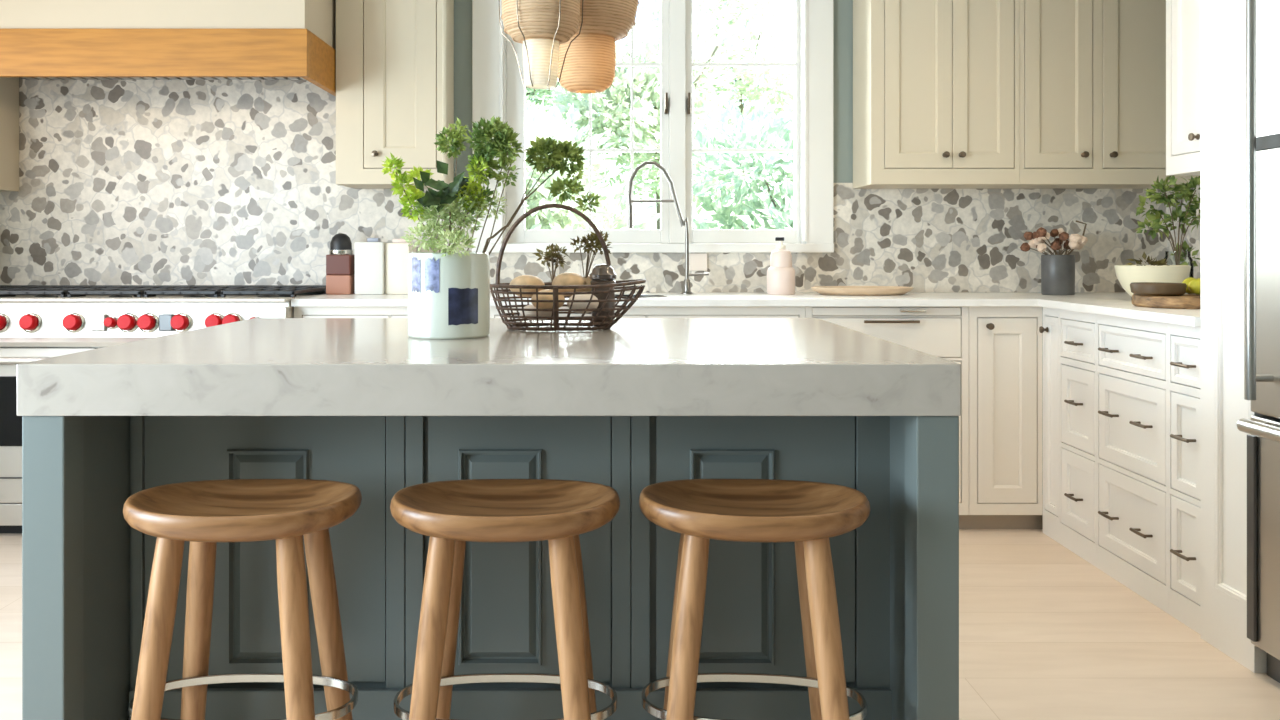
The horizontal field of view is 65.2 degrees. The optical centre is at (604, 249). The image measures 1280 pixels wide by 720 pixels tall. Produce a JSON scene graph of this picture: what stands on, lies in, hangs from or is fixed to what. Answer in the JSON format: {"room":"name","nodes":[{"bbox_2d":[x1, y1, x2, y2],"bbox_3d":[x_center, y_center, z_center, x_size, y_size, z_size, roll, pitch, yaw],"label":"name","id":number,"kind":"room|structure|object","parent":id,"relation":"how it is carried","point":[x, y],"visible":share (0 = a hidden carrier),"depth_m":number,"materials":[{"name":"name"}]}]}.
{"room":"kitchen","nodes":[
{"label":"kitchen","id":0,"kind":"room"},
{"bbox_2d":[0,0,1166,494],"bbox_3d":[-0.175,-0.245,4.715,5.550,2.750,0.210,0,0,0],"label":"wall","id":1,"kind":"structure","parent":0,"point":[122,182],"depth_m":4.61,"materials":[{"name":"stone"}]},
{"bbox_2d":[0,77,18,190],"bbox_3d":[-2.822,-0.935,4.434,0.245,1.330,0.350,0,0,0],"label":"upper cabinet","id":2,"kind":"object","parent":1,"relation":"attached to","point":[9,86],"visible":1,"depth_m":4.53,"materials":[{"name":"beige paint"}]},
{"bbox_2d":[0,0,335,96],"bbox_3d":[-1.927,-1.147,4.249,1.535,0.941,0.718,0,0,0],"label":"range hood","id":3,"kind":"object","parent":1,"relation":"attached to","point":[40,39],"visible":0.97,"depth_m":3.89,"materials":[{"name":"brown wood"}]},
{"bbox_2d":[336,0,453,188],"bbox_3d":[-0.926,-0.942,4.434,0.458,1.317,0.350,0,0,0],"label":"upper cabinet","id":4,"kind":"object","parent":1,"relation":"attached to","point":[395,58],"visible":0.94,"depth_m":4.29,"materials":[{"name":"beige paint"}]},
{"bbox_2d":[472,0,833,252],"bbox_3d":[0.220,-0.739,4.690,1.660,1.502,0.220,0,0,0],"label":"window","id":5,"kind":"structure","parent":1,"relation":"in","point":[498,88],"depth_m":4.65,"materials":[{"name":"white paint"}]},
{"bbox_2d":[689,253,706,270],"bbox_3d":[0.429,0.055,4.603,0.083,0.080,0.014,0,0,0],"label":"wall outlet","id":6,"kind":"object","parent":1,"relation":"attached to","point":[697,261],"visible":1,"depth_m":4.60,"materials":[{"name":"beige plastic"}]},
{"bbox_2d":[853,0,1018,188],"bbox_3d":[1.460,-0.942,4.434,0.636,1.317,0.350,0,0,0],"label":"upper cabinet","id":7,"kind":"object","parent":1,"relation":"attached to","point":[936,82],"visible":1,"depth_m":4.29,"materials":[{"name":"beige paint"}]},
{"bbox_2d":[992,0,1199,188],"bbox_3d":[2.179,-0.942,4.434,0.801,1.317,0.350,0,0,0],"label":"upper cabinet","id":8,"kind":"object","parent":1,"relation":"attached to","point":[1092,73],"visible":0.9,"depth_m":4.29,"materials":[{"name":"beige paint"}]},
{"bbox_2d":[0,495,1279,719],"bbox_3d":[-0.175,1.180,0.810,5.950,0.100,8.020,0,0,0],"label":"floor","id":9,"kind":"structure","parent":0,"point":[1045,633],"depth_m":2.81,"materials":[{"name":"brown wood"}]},
{"bbox_2d":[0,285,325,532],"bbox_3d":[-2.025,0.646,4.233,1.550,0.968,0.750,0,0,0],"label":"range cooker","id":10,"kind":"object","parent":9,"relation":"on","point":[38,322],"visible":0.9,"depth_m":3.92,"materials":[{"name":"white metal"}]},
{"bbox_2d":[123,479,361,719],"bbox_3d":[-0.669,0.793,1.860,0.424,0.680,0.314,0,0,0],"label":"bar stool","id":11,"kind":"object","parent":9,"relation":"on","point":[206,513],"visible":1,"depth_m":1.84,"materials":[{"name":"brown wood"}]},
{"bbox_2d":[294,306,407,317],"bbox_3d":[-0.858,0.642,4.283,0.775,0.836,0.634,0,0,0],"label":"base cabinet","id":12,"kind":"object","parent":9,"relation":"on","point":[299,311],"visible":0.06,"depth_m":4.00,"materials":[{"name":"white paint"}]},
{"bbox_2d":[22,416,958,719],"bbox_3d":[-0.211,0.718,2.449,1.733,0.824,1.202,0,0,0],"label":"kitchen island","id":13,"kind":"object","parent":9,"relation":"on","point":[86,571],"visible":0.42,"depth_m":2.12,"materials":[{"name":"grey paint"}]},
{"bbox_2d":[17,318,960,415],"bbox_3d":[-0.214,0.258,2.465,1.742,0.096,1.245,0,0,0],"label":"island countertop","id":14,"kind":"structure","parent":13,"relation":"on","point":[254,366],"depth_m":1.84,"materials":[{"name":"stone"}]},
{"bbox_2d":[408,252,489,338],"bbox_3d":[-0.381,0.108,2.440,0.198,0.204,0.199,0,0,0],"label":"flower vase","id":15,"kind":"object","parent":14,"relation":"on","point":[449,295],"visible":0.95,"depth_m":2.35,"materials":[{"name":"ceramic"}]},
{"bbox_2d":[380,153,489,252],"bbox_3d":[-0.406,-0.037,2.413,0.263,0.393,0.119,0,0,0],"label":"leafy sprig","id":16,"kind":"object","parent":15,"relation":"in","point":[411,194],"visible":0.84,"depth_m":2.39,"materials":[{"name":"green plant"}]},
{"bbox_2d":[413,160,468,251],"bbox_3d":[-0.381,-0.031,2.374,0.120,0.364,0.102,0,0,-41],"label":"broad leaves","id":17,"kind":"object","parent":15,"relation":"in","point":[446,193],"visible":0.91,"depth_m":2.37,"materials":[{"name":"green plant"}]},
{"bbox_2d":[401,190,506,257],"bbox_3d":[-0.358,0.000,2.403,0.194,0.322,0.219,0,0,27],"label":"leafy sprig","id":18,"kind":"object","parent":15,"relation":"in","point":[457,216],"visible":0.81,"depth_m":2.37,"materials":[{"name":"green plant"}]},
{"bbox_2d":[434,116,523,252],"bbox_3d":[-0.308,-0.085,2.435,0.226,0.492,0.144,0,0,0],"label":"leafy branch","id":19,"kind":"object","parent":15,"relation":"in","point":[503,136],"visible":0.93,"depth_m":2.43,"materials":[{"name":"green plant"}]},
{"bbox_2d":[482,136,601,254],"bbox_3d":[-0.193,-0.063,2.476,0.382,0.448,0.112,0,0,-24],"label":"leafy branch","id":20,"kind":"object","parent":15,"relation":"in","point":[555,161],"visible":0.98,"depth_m":2.49,"materials":[{"name":"green plant"}]},
{"bbox_2d":[490,204,645,330],"bbox_3d":[-0.100,0.042,2.658,0.420,0.332,0.274,0,0,0],"label":"wire basket","id":21,"kind":"object","parent":14,"relation":"on","point":[511,323],"visible":0.91,"depth_m":2.58,"materials":[{"name":"brown metal"}]},
{"bbox_2d":[509,275,544,296],"bbox_3d":[-0.209,0.097,2.680,0.096,0.060,0.080,0,0,0],"label":"bread roll","id":22,"kind":"object","parent":21,"relation":"in","point":[524,279],"visible":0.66,"depth_m":2.65,"materials":[{"name":"beige food"}]},
{"bbox_2d":[520,304,551,319],"bbox_3d":[-0.180,0.167,2.690,0.100,0.044,0.100,0,0,0],"label":"bread roll","id":23,"kind":"object","parent":21,"relation":"in","point":[527,313],"visible":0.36,"depth_m":2.65,"materials":[{"name":"beige food"}]},
{"bbox_2d":[531,289,564,308],"bbox_3d":[-0.150,0.131,2.625,0.090,0.056,0.076,0,0,0],"label":"bread roll","id":24,"kind":"object","parent":21,"relation":"in","point":[541,305],"visible":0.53,"depth_m":2.60,"materials":[{"name":"beige food"}]},
{"bbox_2d":[532,243,568,280],"bbox_3d":[-0.146,0.038,2.687,0.104,0.114,0.085,0,0,0],"label":"herb sprig","id":25,"kind":"object","parent":21,"relation":"in","point":[550,255],"visible":0.97,"depth_m":2.68,"materials":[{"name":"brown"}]},
{"bbox_2d":[552,272,585,295],"bbox_3d":[-0.097,0.091,2.680,0.092,0.064,0.090,0,0,0],"label":"bread roll","id":26,"kind":"object","parent":21,"relation":"in","point":[567,278],"visible":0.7,"depth_m":2.65,"materials":[{"name":"beige food"}]},
{"bbox_2d":[567,294,598,313],"bbox_3d":[-0.058,0.139,2.625,0.084,0.056,0.072,0,0,0],"label":"bread roll","id":27,"kind":"object","parent":21,"relation":"in","point":[576,305],"visible":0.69,"depth_m":2.60,"materials":[{"name":"beige food"}]},
{"bbox_2d":[582,276,591,291],"bbox_3d":[-0.041,0.097,2.705,0.080,0.056,0.070,0,0,0],"label":"bread roll","id":28,"kind":"object","parent":21,"relation":"in","point":[587,280],"visible":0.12,"depth_m":2.67,"materials":[{"name":"beige food"}]},
{"bbox_2d":[570,230,611,277],"bbox_3d":[-0.037,0.020,2.690,0.118,0.149,0.092,0,0,0],"label":"herb sprig","id":29,"kind":"object","parent":21,"relation":"in","point":[592,237],"visible":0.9,"depth_m":2.69,"materials":[{"name":"brown"}]},
{"bbox_2d":[589,264,616,325],"bbox_3d":[-0.005,0.118,2.660,0.072,0.163,0.072,0,0,0],"label":"jar","id":30,"kind":"object","parent":21,"relation":"in","point":[602,273],"visible":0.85,"depth_m":2.63,"materials":[{"name":"brown"}]},
{"bbox_2d":[390,479,619,719],"bbox_3d":[-0.184,0.793,1.860,0.424,0.680,0.314,0,0,0],"label":"bar stool","id":31,"kind":"object","parent":9,"relation":"on","point":[453,513],"visible":1,"depth_m":1.76,"materials":[{"name":"brown wood"}]},
{"bbox_2d":[490,306,804,317],"bbox_3d":[0.166,0.642,4.285,1.268,0.836,0.631,0,0,0],"label":"base cabinet","id":32,"kind":"object","parent":9,"relation":"on","point":[634,311],"visible":0.07,"depth_m":4.00,"materials":[{"name":"white paint"}]},
{"bbox_2d":[291,292,1200,326],"bbox_3d":[0.670,0.209,3.761,3.835,0.028,1.693,0,0,0],"label":"countertop","id":33,"kind":"structure","parent":32,"relation":"on","point":[1118,304],"depth_m":3.97,"materials":[{"name":"white stone"}]},
{"bbox_2d":[326,233,354,294],"bbox_3d":[-1.167,0.060,4.420,0.108,0.270,0.104,0,0,0],"label":"canister","id":34,"kind":"object","parent":33,"relation":"on","point":[340,267],"visible":0.96,"depth_m":4.37,"materials":[{"name":"orange metal"}]},
{"bbox_2d":[355,238,386,294],"bbox_3d":[-1.033,0.071,4.420,0.126,0.248,0.101,0,0,0],"label":"canister","id":35,"kind":"object","parent":33,"relation":"on","point":[369,255],"visible":0.94,"depth_m":4.37,"materials":[{"name":"white ceramic"}]},
{"bbox_2d":[385,239,412,293],"bbox_3d":[-0.915,0.073,4.440,0.107,0.244,0.085,0,0,0],"label":"canister","id":36,"kind":"object","parent":33,"relation":"on","point":[396,253],"visible":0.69,"depth_m":4.40,"materials":[{"name":"beige ceramic"}]},
{"bbox_2d":[563,294,665,297],"bbox_3d":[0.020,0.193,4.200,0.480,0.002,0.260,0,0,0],"label":"sink","id":37,"kind":"object","parent":33,"relation":"in","point":[624,295],"visible":0.3,"depth_m":4.25,"materials":[{"name":"white ceramic"}]},
{"bbox_2d":[627,161,708,293],"bbox_3d":[0.280,-0.100,4.440,0.362,0.589,0.052,0,0,0],"label":"tap","id":38,"kind":"object","parent":33,"relation":"on","point":[686,290],"visible":0.98,"depth_m":4.43,"materials":[{"name":"silver metal"}]},
{"bbox_2d":[767,237,794,294],"bbox_3d":[0.778,0.069,4.420,0.124,0.252,0.124,0,0,0],"label":"soap bottle","id":39,"kind":"object","parent":33,"relation":"on","point":[780,273],"visible":0.99,"depth_m":4.38,"materials":[{"name":"white plastic"}]},
{"bbox_2d":[811,286,912,295],"bbox_3d":[1.121,0.177,4.360,0.444,0.033,0.275,0,0,0],"label":"wooden tray","id":40,"kind":"object","parent":33,"relation":"on","point":[824,290],"visible":1,"depth_m":4.26,"materials":[{"name":"brown wood"}]},
{"bbox_2d":[1041,255,1074,294],"bbox_3d":[1.975,0.107,4.360,0.136,0.173,0.136,0,0,0],"label":"vase","id":41,"kind":"object","parent":33,"relation":"on","point":[1057,271],"visible":0.98,"depth_m":4.30,"materials":[{"name":"ceramic"}]},
{"bbox_2d":[1020,220,1087,254],"bbox_3d":[1.964,-0.037,4.360,0.273,0.186,0.138,0,0,0],"label":"dried flowers","id":42,"kind":"object","parent":41,"relation":"in","point":[1037,239],"visible":0.91,"depth_m":4.34,"materials":[{"name":"beige plant"}]},
{"bbox_2d":[1114,265,1190,296],"bbox_3d":[2.079,0.126,3.800,0.256,0.136,0.256,0,0,0],"label":"serving bowl","id":43,"kind":"object","parent":33,"relation":"on","point":[1126,275],"visible":0.48,"depth_m":3.70,"materials":[{"name":"beige ceramic"}]},
{"bbox_2d":[1126,252,1168,265],"bbox_3d":[2.063,0.050,3.793,0.137,0.092,0.136,0,0,0],"label":"leafy greens","id":44,"kind":"object","parent":43,"relation":"in","point":[1161,262],"visible":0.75,"depth_m":3.78,"materials":[{"name":"green plant"}]},
{"bbox_2d":[1132,294,1200,308],"bbox_3d":[1.994,0.174,3.421,0.340,0.039,0.306,0,0,0],"label":"wood slab","id":45,"kind":"object","parent":33,"relation":"on","point":[1186,301],"visible":0.48,"depth_m":3.33,"materials":[{"name":"brown wood"}]},
{"bbox_2d":[1130,282,1186,295],"bbox_3d":[1.891,0.134,3.420,0.172,0.041,0.172,0,0,0],"label":"bowl","id":46,"kind":"object","parent":45,"relation":"on","point":[1137,288],"visible":1,"depth_m":3.36,"materials":[{"name":"brown wood"}]},
{"bbox_2d":[1182,277,1194,293],"bbox_3d":[2.036,0.124,3.475,0.061,0.058,0.078,0,0,0],"label":"lemon","id":47,"kind":"object","parent":45,"relation":"on","point":[1187,280],"visible":0.23,"depth_m":3.46,"materials":[{"name":"yellow food"}]},
{"bbox_2d":[1188,278,1200,294],"bbox_3d":[2.017,0.124,3.390,0.082,0.058,0.057,0,0,0],"label":"lemon","id":48,"kind":"object","parent":45,"relation":"on","point":[1194,286],"visible":0.49,"depth_m":3.37,"materials":[{"name":"yellow food"}]},
{"bbox_2d":[1164,251,1193,277],"bbox_3d":[2.320,0.100,4.050,0.110,0.189,0.110,0,0,0],"label":"glass jar","id":49,"kind":"object","parent":33,"relation":"on","point":[1190,259],"visible":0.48,"depth_m":4.02,"materials":[{"name":"clear glass"}]},
{"bbox_2d":[1136,176,1200,266],"bbox_3d":[2.296,-0.070,4.061,0.336,0.471,0.224,0,0,0],"label":"greenery","id":50,"kind":"object","parent":49,"relation":"in","point":[1185,190],"visible":0.85,"depth_m":4.06,"materials":[{"name":"green plant"}]},
{"bbox_2d":[639,479,869,719],"bbox_3d":[0.275,0.793,1.860,0.424,0.680,0.314,0,0,4],"label":"bar stool","id":51,"kind":"object","parent":9,"relation":"on","point":[806,514],"visible":1,"depth_m":1.77,"materials":[{"name":"brown wood"}]},
{"bbox_2d":[805,306,968,514],"bbox_3d":[1.129,0.642,4.283,0.653,0.836,0.634,0,0,0],"label":"base cabinet","id":52,"kind":"object","parent":9,"relation":"on","point":[939,331],"visible":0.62,"depth_m":4.00,"materials":[{"name":"white paint"}]},
{"bbox_2d":[959,511,1042,528],"bbox_3d":[0.285,1.095,4.060,3.050,0.070,0.020,0,0,0],"label":"baseboard","id":53,"kind":"structure","parent":9,"relation":"on","point":[965,521],"depth_m":4.05,"materials":[{"name":"beige wood"}]},
{"bbox_2d":[969,306,1041,514],"bbox_3d":[1.603,0.642,4.285,0.292,0.836,0.631,0,0,0],"label":"base cabinet","id":54,"kind":"object","parent":9,"relation":"on","point":[1005,342],"visible":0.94,"depth_m":4.00,"materials":[{"name":"white paint"}]},
{"bbox_2d":[1039,307,1058,542],"bbox_3d":[2.034,0.677,3.925,0.631,0.906,0.147,0,0,0],"label":"base cabinet","id":55,"kind":"object","parent":9,"relation":"on","point":[1050,329],"visible":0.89,"depth_m":3.94,"materials":[{"name":"white paint"}]},
{"bbox_2d":[1059,309,1096,566],"bbox_3d":[2.148,0.677,3.705,0.864,0.906,0.291,0,0,0],"label":"base cabinet","id":56,"kind":"object","parent":9,"relation":"on","point":[1077,330],"visible":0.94,"depth_m":3.71,"materials":[{"name":"white paint"}]},
{"bbox_2d":[1097,314,1167,612],"bbox_3d":[2.148,0.677,3.333,0.864,0.906,0.451,0,0,0],"label":"base cabinet","id":57,"kind":"object","parent":9,"relation":"on","point":[1132,354],"visible":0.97,"depth_m":3.33,"materials":[{"name":"white paint"}]},
{"bbox_2d":[1168,323,1200,634],"bbox_3d":[2.148,0.677,3.011,0.864,0.906,0.192,0,0,0],"label":"base cabinet","id":58,"kind":"object","parent":9,"relation":"on","point":[1184,342],"visible":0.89,"depth_m":3.02,"materials":[{"name":"white paint"}]},
{"bbox_2d":[1201,0,1266,672],"bbox_3d":[2.163,-0.235,2.793,0.855,2.730,0.242,0,0,0],"label":"panel","id":59,"kind":"object","parent":9,"relation":"on","point":[1223,403],"visible":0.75,"depth_m":2.81,"materials":[{"name":"white paint"}]},
{"bbox_2d":[1237,0,1279,682],"bbox_3d":[2.111,0.065,2.228,0.938,2.130,0.876,0,0,0],"label":"refrigerator","id":60,"kind":"object","parent":9,"relation":"on","point":[1261,17],"visible":1,"depth_m":2.58,"materials":[{"name":"grey metal"}]},
{"bbox_3d":[-0.175,-1.670,0.810,5.950,0.100,8.020,0,0,0],"label":"ceiling","id":61,"kind":"structure","parent":0,"visible":0},
{"bbox_2d":[499,0,582,90],"bbox_3d":[-0.160,-1.011,2.500,0.213,1.216,0.200,0,0,0],"label":"pendant lamp","id":62,"kind":"object","parent":61,"relation":"hanging from","point":[541,26],"visible":1,"depth_m":2.45,"materials":[{"name":"wicker"}]},
{"bbox_2d":[558,0,638,92],"bbox_3d":[-0.052,-1.028,2.760,0.295,1.182,0.295,0,0,-13],"label":"pendant lamp","id":63,"kind":"object","parent":61,"relation":"hanging from","point":[589,66],"visible":0.66,"depth_m":2.69,"materials":[{"name":"wicker"}]},
{"bbox_3d":[2.700,-0.245,0.910,0.200,2.750,7.820,0,0,0],"label":"wall","id":64,"kind":"structure","parent":0,"visible":0},
{"bbox_2d":[1167,185,1200,293],"bbox_3d":[2.595,-0.058,3.755,0.010,0.505,1.710,0,0,0],"label":"wall","id":65,"kind":"structure","parent":64,"relation":"attached to","point":[1193,238],"depth_m":4.43,"materials":[{"name":"tile"}]},
{"bbox_2d":[1166,0,1200,175],"bbox_3d":[2.314,-0.938,3.310,0.551,1.325,0.760,0,0,0],"label":"upper cabinet","id":66,"kind":"object","parent":65,"relation":"attached to","point":[1183,17],"visible":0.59,"depth_m":3.59,"materials":[{"name":"white paint"}]},
{"label":"outside","id":67,"kind":"structure","parent":0,"visible":0},
{"bbox_3d":[0.000,1.540,17.435,28.000,0.020,25.130,0,0,0],"label":"lawn","id":68,"kind":"structure","parent":67,"visible":0},
{"bbox_2d":[525,77,600,128],"bbox_3d":[-0.965,-1.361,14.447,2.517,5.790,2.317,0,0,0],"label":"tree","id":69,"kind":"object","parent":68,"relation":"on","point":[529,92],"visible":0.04,"depth_m":14.09,"materials":[{"name":"green plant"}]},
{"bbox_2d":[525,98,659,229],"bbox_3d":[-0.560,0.125,8.463,2.280,2.820,2.070,0,0,-3],"label":"shrub","id":70,"kind":"object","parent":68,"relation":"on","point":[549,218],"visible":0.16,"depth_m":8.11,"materials":[{"name":"green plant"}]},
{"bbox_2d":[552,11,755,229],"bbox_3d":[0.548,-0.622,11.047,2.343,4.313,2.172,0,0,0],"label":"tree","id":71,"kind":"object","parent":68,"relation":"on","point":[610,116],"visible":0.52,"depth_m":10.81,"materials":[{"name":"green plant"}]},
{"bbox_2d":[639,0,793,229],"bbox_3d":[1.838,-1.417,14.449,3.065,5.902,2.599,0,0,31],"label":"tree","id":72,"kind":"object","parent":68,"relation":"on","point":[741,92],"visible":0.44,"depth_m":14.14,"materials":[{"name":"green plant"}]},
{"bbox_2d":[693,99,793,229],"bbox_3d":[1.762,0.090,8.634,2.110,2.888,2.040,0,0,-33],"label":"shrub","id":73,"kind":"object","parent":68,"relation":"on","point":[776,213],"visible":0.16,"depth_m":8.62,"materials":[{"name":"green plant"}]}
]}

